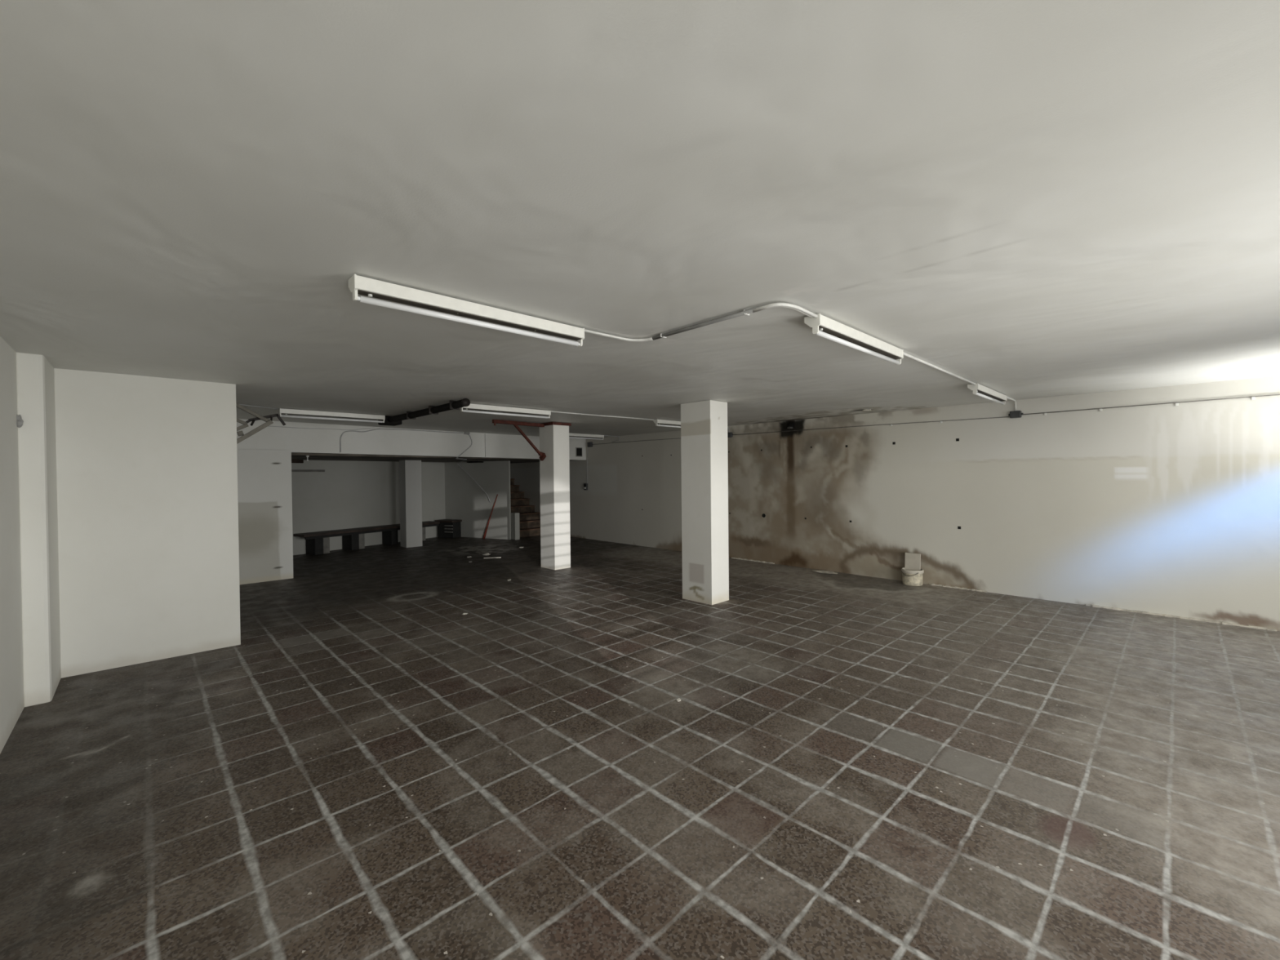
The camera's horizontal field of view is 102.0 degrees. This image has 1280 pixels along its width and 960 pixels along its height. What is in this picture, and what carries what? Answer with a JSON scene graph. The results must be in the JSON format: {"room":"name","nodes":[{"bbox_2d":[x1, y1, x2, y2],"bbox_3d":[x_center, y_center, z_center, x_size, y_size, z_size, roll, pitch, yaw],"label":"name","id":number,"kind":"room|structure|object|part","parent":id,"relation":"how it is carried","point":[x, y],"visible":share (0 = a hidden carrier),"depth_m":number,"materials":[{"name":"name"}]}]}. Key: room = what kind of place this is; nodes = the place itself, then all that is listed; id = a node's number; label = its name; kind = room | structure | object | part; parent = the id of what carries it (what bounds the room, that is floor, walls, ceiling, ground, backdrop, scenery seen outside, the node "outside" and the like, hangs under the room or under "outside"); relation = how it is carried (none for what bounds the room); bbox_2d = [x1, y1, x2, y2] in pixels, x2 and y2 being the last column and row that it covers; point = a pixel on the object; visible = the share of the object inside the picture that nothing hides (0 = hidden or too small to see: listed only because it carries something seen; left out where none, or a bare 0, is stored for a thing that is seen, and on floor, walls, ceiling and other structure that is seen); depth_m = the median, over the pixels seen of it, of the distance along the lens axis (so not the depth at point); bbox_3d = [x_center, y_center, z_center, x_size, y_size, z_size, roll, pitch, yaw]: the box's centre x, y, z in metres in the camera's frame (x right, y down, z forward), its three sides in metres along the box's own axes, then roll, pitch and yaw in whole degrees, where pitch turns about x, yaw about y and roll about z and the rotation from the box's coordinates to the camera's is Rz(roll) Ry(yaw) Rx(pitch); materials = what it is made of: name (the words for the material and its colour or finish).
{"room":"empty basement","nodes":[
{"label":"empty basement","id":0,"kind":"room"},
{"bbox_2d":[0,336,24,753],"bbox_3d":[-2.102,0.352,1.170,0.200,2.490,8.000,-1,1,-44],"label":"wall","id":1,"kind":"structure","parent":0,"point":[11,661],"depth_m":3.28,"materials":[{"name":"white paint"}]},
{"bbox_2d":[16,414,23,427],"bbox_3d":[-4.245,-0.403,3.545,0.038,0.092,0.031,-1,1,-44],"label":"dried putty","id":2,"kind":"object","parent":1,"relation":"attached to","point":[20,421],"visible":0.96,"depth_m":3.54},
{"bbox_2d":[53,368,240,678],"bbox_3d":[-5.546,0.337,5.794,1.280,2.490,3.760,-1,1,-44],"label":"wall","id":3,"kind":"structure","parent":0,"point":[147,466],"depth_m":4.44,"materials":[{"name":"white paint"}]},
{"bbox_2d":[16,352,61,706],"bbox_3d":[-4.481,0.347,3.866,0.145,2.490,0.715,-1,1,-44],"label":"pillar","id":4,"kind":"structure","parent":3,"relation":"attached to","point":[36,406],"depth_m":3.63,"materials":[{"name":"white paint"}]},
{"bbox_2d":[235,403,285,444],"bbox_3d":[-4.397,-0.625,5.923,0.600,0.591,0.112,-1,1,-44],"label":"folding arms","id":5,"kind":"object","parent":3,"relation":"attached to","point":[268,422],"visible":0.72,"depth_m":5.88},
{"bbox_3d":[-4.544,-0.684,5.812,0.222,0.128,0.030,-1,1,-44],"label":"short arm","id":6,"kind":"part","parent":5,"relation":"part of","materials":[{"name":"metal"}]},
{"bbox_3d":[-4.532,-0.564,5.810,0.235,0.149,0.040,-1,1,-44],"label":"hinge arm","id":7,"kind":"part","parent":5,"relation":"part of","materials":[{"name":"metal"}]},
{"bbox_3d":[-4.438,-0.785,5.858,0.445,0.269,0.030,-1,1,-44],"label":"arm","id":8,"kind":"part","parent":5,"relation":"part of","materials":[{"name":"metal"}]},
{"bbox_3d":[-4.418,-0.510,5.850,0.464,0.364,0.035,-1,1,-44],"label":"arm","id":9,"kind":"part","parent":5,"relation":"part of","materials":[{"name":"metal"}]},
{"bbox_3d":[-4.383,-0.704,5.995,0.332,0.151,0.028,-1,1,-44],"label":"dark rail","id":10,"kind":"part","parent":5,"relation":"part of","materials":[{"name":"metal"}]},
{"bbox_2d":[236,448,293,584],"bbox_3d":[-5.858,0.544,7.685,1.185,2.000,0.001,-1,1,-44],"label":"wall partition","id":11,"kind":"structure","parent":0,"point":[264,489],"depth_m":7.85,"materials":[{"name":"paint"}]},
{"bbox_2d":[291,459,445,555],"bbox_3d":[-6.677,0.543,11.292,0.229,1.980,5.646,0,1,31],"label":"wall","id":12,"kind":"structure","parent":0,"point":[348,494],"depth_m":11.58,"materials":[{"name":"grey paint"}]},
{"bbox_2d":[291,469,324,471],"bbox_3d":[-6.856,-0.191,10.723,0.021,0.045,0.642,0,1,31],"label":"wall rail","id":13,"kind":"object","parent":12,"relation":"attached to","point":[292,470],"visible":0.86,"depth_m":10.71,"materials":[{"name":"grey metal"}]},
{"bbox_2d":[236,418,586,460],"bbox_3d":[-3.887,-0.708,10.072,0.200,0.546,7.499,0,1,42],"label":"wall","id":14,"kind":"structure","parent":0,"point":[312,439],"depth_m":9.24,"materials":[{"name":"paint"}]},
{"bbox_2d":[271,426,373,430],"bbox_3d":[-5.187,-0.866,8.485,0.008,0.077,1.604,0,1,42],"label":"cable","id":15,"kind":"object","parent":14,"relation":"attached to","point":[271,426],"visible":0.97,"depth_m":8.49,"materials":[{"name":"grey plastic"}]},
{"bbox_2d":[339,428,462,452],"bbox_3d":[-4.270,-0.706,9.491,0.018,0.451,2.232,0,1,42],"label":"cable","id":16,"kind":"object","parent":14,"relation":"attached to","point":[375,428],"visible":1,"depth_m":9.23,"materials":[{"name":"grey plastic"}]},
{"bbox_2d":[575,447,582,457],"bbox_3d":[-1.473,-0.677,12.548,0.024,0.230,0.210,0,1,42],"label":"hatch","id":17,"kind":"object","parent":14,"relation":"attached to","point":[578,450],"visible":1,"depth_m":12.54,"materials":[{"name":"grey paint"}]},
{"bbox_2d":[291,453,571,463],"bbox_3d":[-5.492,-0.520,11.710,7.520,0.165,4.900,-1,1,-44],"label":"ceiling","id":18,"kind":"structure","parent":0,"point":[313,456],"depth_m":10.41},
{"bbox_2d":[291,459,303,462],"bbox_3d":[-6.930,-0.372,10.142,0.060,0.070,0.763,0,1,12],"label":"batten","id":19,"kind":"object","parent":18,"relation":"attached to","point":[292,460],"visible":0.36,"depth_m":10.37,"materials":[{"name":"black wood"}]},
{"bbox_2d":[466,461,483,462],"bbox_3d":[-4.148,-0.451,13.113,0.450,0.030,0.450,-1,1,-44],"label":"ceiling disc","id":20,"kind":"object","parent":18,"relation":"attached to","point":[468,461],"visible":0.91,"depth_m":12.93,"materials":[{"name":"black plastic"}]},
{"bbox_2d":[444,460,511,539],"bbox_3d":[-4.161,0.503,13.190,2.156,1.970,0.070,0,1,26],"label":"wall","id":21,"kind":"structure","parent":0,"point":[465,500],"depth_m":13.12,"materials":[{"name":"grey paint"}]},
{"bbox_2d":[455,432,490,502],"bbox_3d":[-3.799,-0.199,11.895,0.784,1.503,3.284,-1,1,-19],"label":"cable","id":22,"kind":"object","parent":21,"relation":"attached to","point":[464,433],"visible":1,"depth_m":11.19,"materials":[{"name":"grey plastic"}]},
{"bbox_2d":[0,0,1279,438],"bbox_3d":[-0.329,-0.938,5.577,8.600,0.009,11.900,-1,1,-44],"label":"ceiling","id":23,"kind":"structure","parent":0,"point":[1018,199],"depth_m":1.64,"materials":[{"name":"paint"}]},
{"bbox_2d":[239,404,279,409],"bbox_3d":[-4.663,-0.890,6.224,0.021,0.010,0.694,0,1,18],"label":"wire","id":24,"kind":"object","parent":23,"relation":"attached to","point":[239,404],"visible":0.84,"depth_m":6.30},
{"bbox_2d":[278,408,385,422],"bbox_3d":[-4.109,-0.858,6.979,1.245,0.106,0.094,-1,1,-44],"label":"lamp","id":25,"kind":"object","parent":23,"relation":"attached to","point":[286,411],"visible":0.98,"depth_m":6.91,"materials":[{"name":"beige metal"}]},
{"bbox_2d":[377,398,470,426],"bbox_3d":[-2.864,-0.867,6.781,0.250,0.113,2.650,-1,1,-44],"label":"duct","id":26,"kind":"object","parent":23,"relation":"attached to","point":[397,420],"visible":0.94,"depth_m":6.56,"materials":[{"name":"plastic"}]},
{"bbox_2d":[348,274,584,346],"bbox_3d":[-0.812,-0.843,2.696,1.245,0.106,0.094,-1,1,-44],"label":"lamp","id":27,"kind":"object","parent":23,"relation":"attached to","point":[359,285],"visible":1,"depth_m":2.56,"materials":[{"name":"beige metal"}]},
{"bbox_2d":[460,403,551,418],"bbox_3d":[-1.697,-0.879,6.639,1.245,0.106,0.094,-1,1,-43],"label":"lamp","id":28,"kind":"object","parent":23,"relation":"attached to","point":[472,406],"visible":0.91,"depth_m":6.58,"materials":[{"name":"beige metal"}]},
{"bbox_2d":[568,433,604,439],"bbox_3d":[-1.275,-0.930,11.040,1.245,0.106,0.094,-1,1,-44],"label":"lamp","id":29,"kind":"object","parent":23,"relation":"attached to","point":[571,435],"visible":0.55,"depth_m":11.12,"materials":[{"name":"beige metal"}]},
{"bbox_2d":[551,410,654,420],"bbox_3d":[-0.484,-0.944,7.664,1.954,0.023,0.042,-1,1,-41],"label":"conduit","id":30,"kind":"object","parent":23,"relation":"attached to","point":[551,411],"visible":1,"depth_m":7.56,"materials":[{"name":"white plastic"}]},
{"bbox_2d":[653,418,680,427],"bbox_3d":[0.699,-0.925,8.712,1.245,0.106,0.094,-1,1,-43],"label":"lamp","id":31,"kind":"object","parent":23,"relation":"attached to","point":[663,422],"visible":0.52,"depth_m":8.41,"materials":[{"name":"beige metal"}]},
{"bbox_2d":[584,302,817,342],"bbox_3d":[0.331,-0.902,3.025,1.335,0.024,0.400,0,1,24],"label":"conduit","id":32,"kind":"object","parent":23,"relation":"attached to","point":[798,308],"visible":1,"depth_m":2.93,"materials":[{"name":"white plastic"}]},
{"bbox_2d":[804,313,903,364],"bbox_3d":[1.406,-0.872,3.315,1.245,0.106,0.094,-1,1,-44],"label":"lamp","id":33,"kind":"object","parent":23,"relation":"attached to","point":[822,326],"visible":0.99,"depth_m":3.17,"materials":[{"name":"beige metal"}]},
{"bbox_2d":[903,351,976,385],"bbox_3d":[2.609,-0.943,4.461,2.090,0.020,0.021,-1,1,-44],"label":"conduit","id":34,"kind":"object","parent":23,"relation":"attached to","point":[904,353],"visible":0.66,"depth_m":4.33,"materials":[{"name":"white plastic"}]},
{"bbox_2d":[967,383,1007,404],"bbox_3d":[3.786,-0.920,5.629,1.245,0.106,0.094,-1,1,-44],"label":"lamp","id":35,"kind":"object","parent":23,"relation":"attached to","point":[980,390],"visible":0.99,"depth_m":5.49,"materials":[{"name":"beige metal"}]},
{"bbox_2d":[1007,396,1017,410],"bbox_3d":[4.460,-0.927,6.245,0.612,0.129,0.024,-1,1,-44],"label":"conduit","id":36,"kind":"object","parent":23,"relation":"attached to","point":[1008,397],"visible":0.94,"depth_m":6.42,"materials":[{"name":"white plastic"}]},
{"bbox_2d":[0,535,1279,959],"bbox_3d":[-1.506,1.504,7.431,9.500,0.001,16.200,-1,1,-44],"label":"floor","id":37,"kind":"structure","parent":0,"point":[845,766],"depth_m":2.66,"materials":[{"name":"tile"}]},
{"bbox_2d":[293,520,439,555],"bbox_3d":[-6.014,1.285,11.741,0.420,0.435,3.172,0,1,31],"label":"bench","id":38,"kind":"object","parent":37,"relation":"on","point":[317,543],"visible":0.83,"depth_m":11.20,"materials":[{"name":"grey wood"}]},
{"bbox_3d":[-6.016,1.092,11.739,0.420,0.050,3.171,0,1,31],"label":"seat","id":39,"kind":"part","parent":38,"relation":"part of","materials":[{"name":"grey wood"}]},
{"bbox_2d":[399,460,422,547],"bbox_3d":[-5.171,0.525,11.694,0.350,1.938,0.370,-1,1,-44],"label":"concrete column","id":40,"kind":"structure","parent":37,"relation":"on","point":[410,471],"depth_m":11.56,"materials":[{"name":"paint"}]},
{"bbox_2d":[435,519,462,537],"bbox_3d":[-4.913,1.249,13.301,0.599,0.450,0.340,0,1,26],"label":"crate","id":41,"kind":"object","parent":37,"relation":"on","point":[446,528],"visible":0.93,"depth_m":13.21,"materials":[{"name":"black plastic"}]},
{"bbox_3d":[-4.915,1.049,13.299,0.599,0.050,0.340,0,1,26],"label":"seat","id":42,"kind":"part","parent":41,"relation":"part of","materials":[{"name":"black wood"}]},
{"bbox_2d":[482,493,497,538],"bbox_3d":[-3.708,0.908,12.861,0.411,1.110,0.070,-1,1,4],"label":"leaning stick","id":43,"kind":"object","parent":37,"relation":"on","point":[488,522],"visible":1,"depth_m":12.85,"materials":[{"name":"brown wood"}]},
{"bbox_2d":[511,512,519,540],"bbox_3d":[-3.062,1.132,12.730,0.130,0.660,0.200,-1,1,-44],"label":"pier","id":44,"kind":"object","parent":37,"relation":"on","point":[515,526],"visible":1,"depth_m":12.67,"materials":[{"name":"grey paint"}]},
{"bbox_2d":[510,478,540,537],"bbox_3d":[-3.661,0.619,14.289,1.220,1.665,2.520,-1,1,-44],"label":"staircase","id":45,"kind":"structure","parent":37,"relation":"on","point":[529,519],"depth_m":14.05,"materials":[{"name":"red ceramic"}]},
{"bbox_2d":[539,424,570,569],"bbox_3d":[-1.449,0.265,8.825,0.320,2.446,0.415,-1,1,-44],"label":"concrete column","id":46,"kind":"structure","parent":37,"relation":"on","point":[554,469],"depth_m":8.69,"materials":[{"name":"paint"}]},
{"bbox_2d":[492,419,571,460],"bbox_3d":[-1.811,-0.636,8.476,1.356,0.631,0.471,-1,1,-44],"label":"pipe","id":47,"kind":"object","parent":46,"relation":"attached to","point":[515,424],"visible":0.88,"depth_m":8.49,"materials":[{"name":"red metal"}]},
{"bbox_3d":[-1.637,-0.389,8.723,0.050,0.129,0.141,-1,1,-44],"label":"foot plate","id":48,"kind":"part","parent":47,"relation":"part of","materials":[{"name":"red metal"}]},
{"bbox_2d":[680,400,728,604],"bbox_3d":[0.806,0.268,6.463,0.340,2.446,0.467,-1,1,-44],"label":"concrete column","id":49,"kind":"structure","parent":37,"relation":"on","point":[704,424],"depth_m":6.32,"materials":[{"name":"paint"}]},
{"bbox_2d":[812,569,837,573],"bbox_3d":[2.900,1.439,8.130,0.194,0.027,0.420,-1,1,-32],"label":"lump","id":50,"kind":"object","parent":37,"relation":"on","point":[815,571],"visible":1,"depth_m":8.08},
{"bbox_2d":[901,567,924,586],"bbox_3d":[3.785,1.347,7.210,0.299,0.214,0.280,-1,1,-44],"label":"bucket","id":51,"kind":"object","parent":37,"relation":"on","point":[912,578],"visible":0.98,"depth_m":7.11,"materials":[{"name":"plastic"}]},
{"bbox_2d":[904,552,920,570],"bbox_3d":[3.820,1.224,7.264,0.040,0.395,0.200,-1,1,-44],"label":"board offcut","id":52,"kind":"object","parent":51,"relation":"in","point":[913,561],"visible":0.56,"depth_m":7.25,"materials":[{"name":"beige wood"}]},
{"bbox_2d":[510,376,1279,631],"bbox_3d":[1.244,0.213,10.071,0.001,2.470,16.200,-1,1,-44],"label":"wall","id":53,"kind":"structure","parent":0,"point":[1169,508],"depth_m":6.46,"materials":[{"name":"paint"}]},
{"bbox_2d":[583,483,587,489],"bbox_3d":[-1.333,0.165,12.712,0.055,0.160,0.110,-1,1,-44],"label":"wall switch","id":54,"kind":"object","parent":53,"relation":"attached to","point":[585,485],"visible":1,"depth_m":12.68,"materials":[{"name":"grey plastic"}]},
{"bbox_2d":[586,441,592,447],"bbox_3d":[-1.214,-0.860,12.562,0.061,0.120,0.172,-1,1,-44],"label":"junction box","id":55,"kind":"object","parent":53,"relation":"attached to","point":[589,444],"visible":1,"depth_m":12.53,"materials":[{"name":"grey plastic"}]},
{"bbox_2d":[592,438,676,444],"bbox_3d":[0.225,-0.846,11.094,0.010,0.034,3.970,-1,1,-44],"label":"cable","id":56,"kind":"object","parent":53,"relation":"attached to","point":[669,438],"visible":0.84,"depth_m":11.37,"materials":[{"name":"grey plastic"}]},
{"bbox_2d":[727,432,733,437],"bbox_3d":[1.644,-0.833,9.588,0.061,0.090,0.162,-1,1,-44],"label":"junction box","id":57,"kind":"object","parent":53,"relation":"attached to","point":[729,434],"visible":0.57,"depth_m":9.54,"materials":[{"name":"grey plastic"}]},
{"bbox_2d":[731,557,774,564],"bbox_3d":[2.006,1.440,9.280,0.036,0.022,0.900,-1,1,-44],"label":"baseboard","id":58,"kind":"structure","parent":53,"relation":"attached to","point":[731,557],"depth_m":9.26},
{"bbox_2d":[786,422,794,429],"bbox_3d":[2.512,-0.907,8.653,0.121,0.113,0.100,-1,1,-44],"label":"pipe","id":59,"kind":"object","parent":53,"relation":"attached to","point":[790,426],"visible":1,"depth_m":8.62,"materials":[{"name":"black plastic"}]},
{"bbox_2d":[733,416,1009,435],"bbox_3d":[3.173,-0.811,8.026,0.010,0.043,4.220,-1,1,-44],"label":"cable","id":60,"kind":"object","parent":53,"relation":"attached to","point":[1006,416],"visible":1,"depth_m":7.64,"materials":[{"name":"grey plastic"}]},
{"bbox_2d":[929,582,987,592],"bbox_3d":[4.251,1.443,6.943,0.036,0.022,0.680,-1,1,-44],"label":"baseboard","id":61,"kind":"structure","parent":53,"relation":"attached to","point":[948,586],"depth_m":6.91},
{"bbox_2d":[1008,410,1022,417],"bbox_3d":[4.667,-0.815,6.441,0.061,0.085,0.147,-1,1,-44],"label":"junction box","id":62,"kind":"object","parent":53,"relation":"attached to","point":[1015,414],"visible":1,"depth_m":6.42,"materials":[{"name":"grey plastic"}]},
{"bbox_3d":[4.648,-0.815,6.423,0.007,0.073,0.103,-1,1,-44],"label":"lid","id":63,"kind":"part","parent":62,"relation":"part of","materials":[{"name":"grey plastic"}]},
{"bbox_2d":[1022,394,1279,414],"bbox_3d":[5.707,-0.815,5.389,0.010,0.022,2.825,-1,1,-44],"label":"cable","id":64,"kind":"object","parent":53,"relation":"attached to","point":[1272,394],"visible":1,"depth_m":5.54,"materials":[{"name":"grey plastic"}]},
{"bbox_2d":[1085,604,1276,631],"bbox_3d":[5.644,1.445,5.494,0.036,0.022,1.400,-1,1,-44],"label":"baseboard","id":65,"kind":"structure","parent":53,"relation":"attached to","point":[1090,605],"depth_m":5.42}
]}

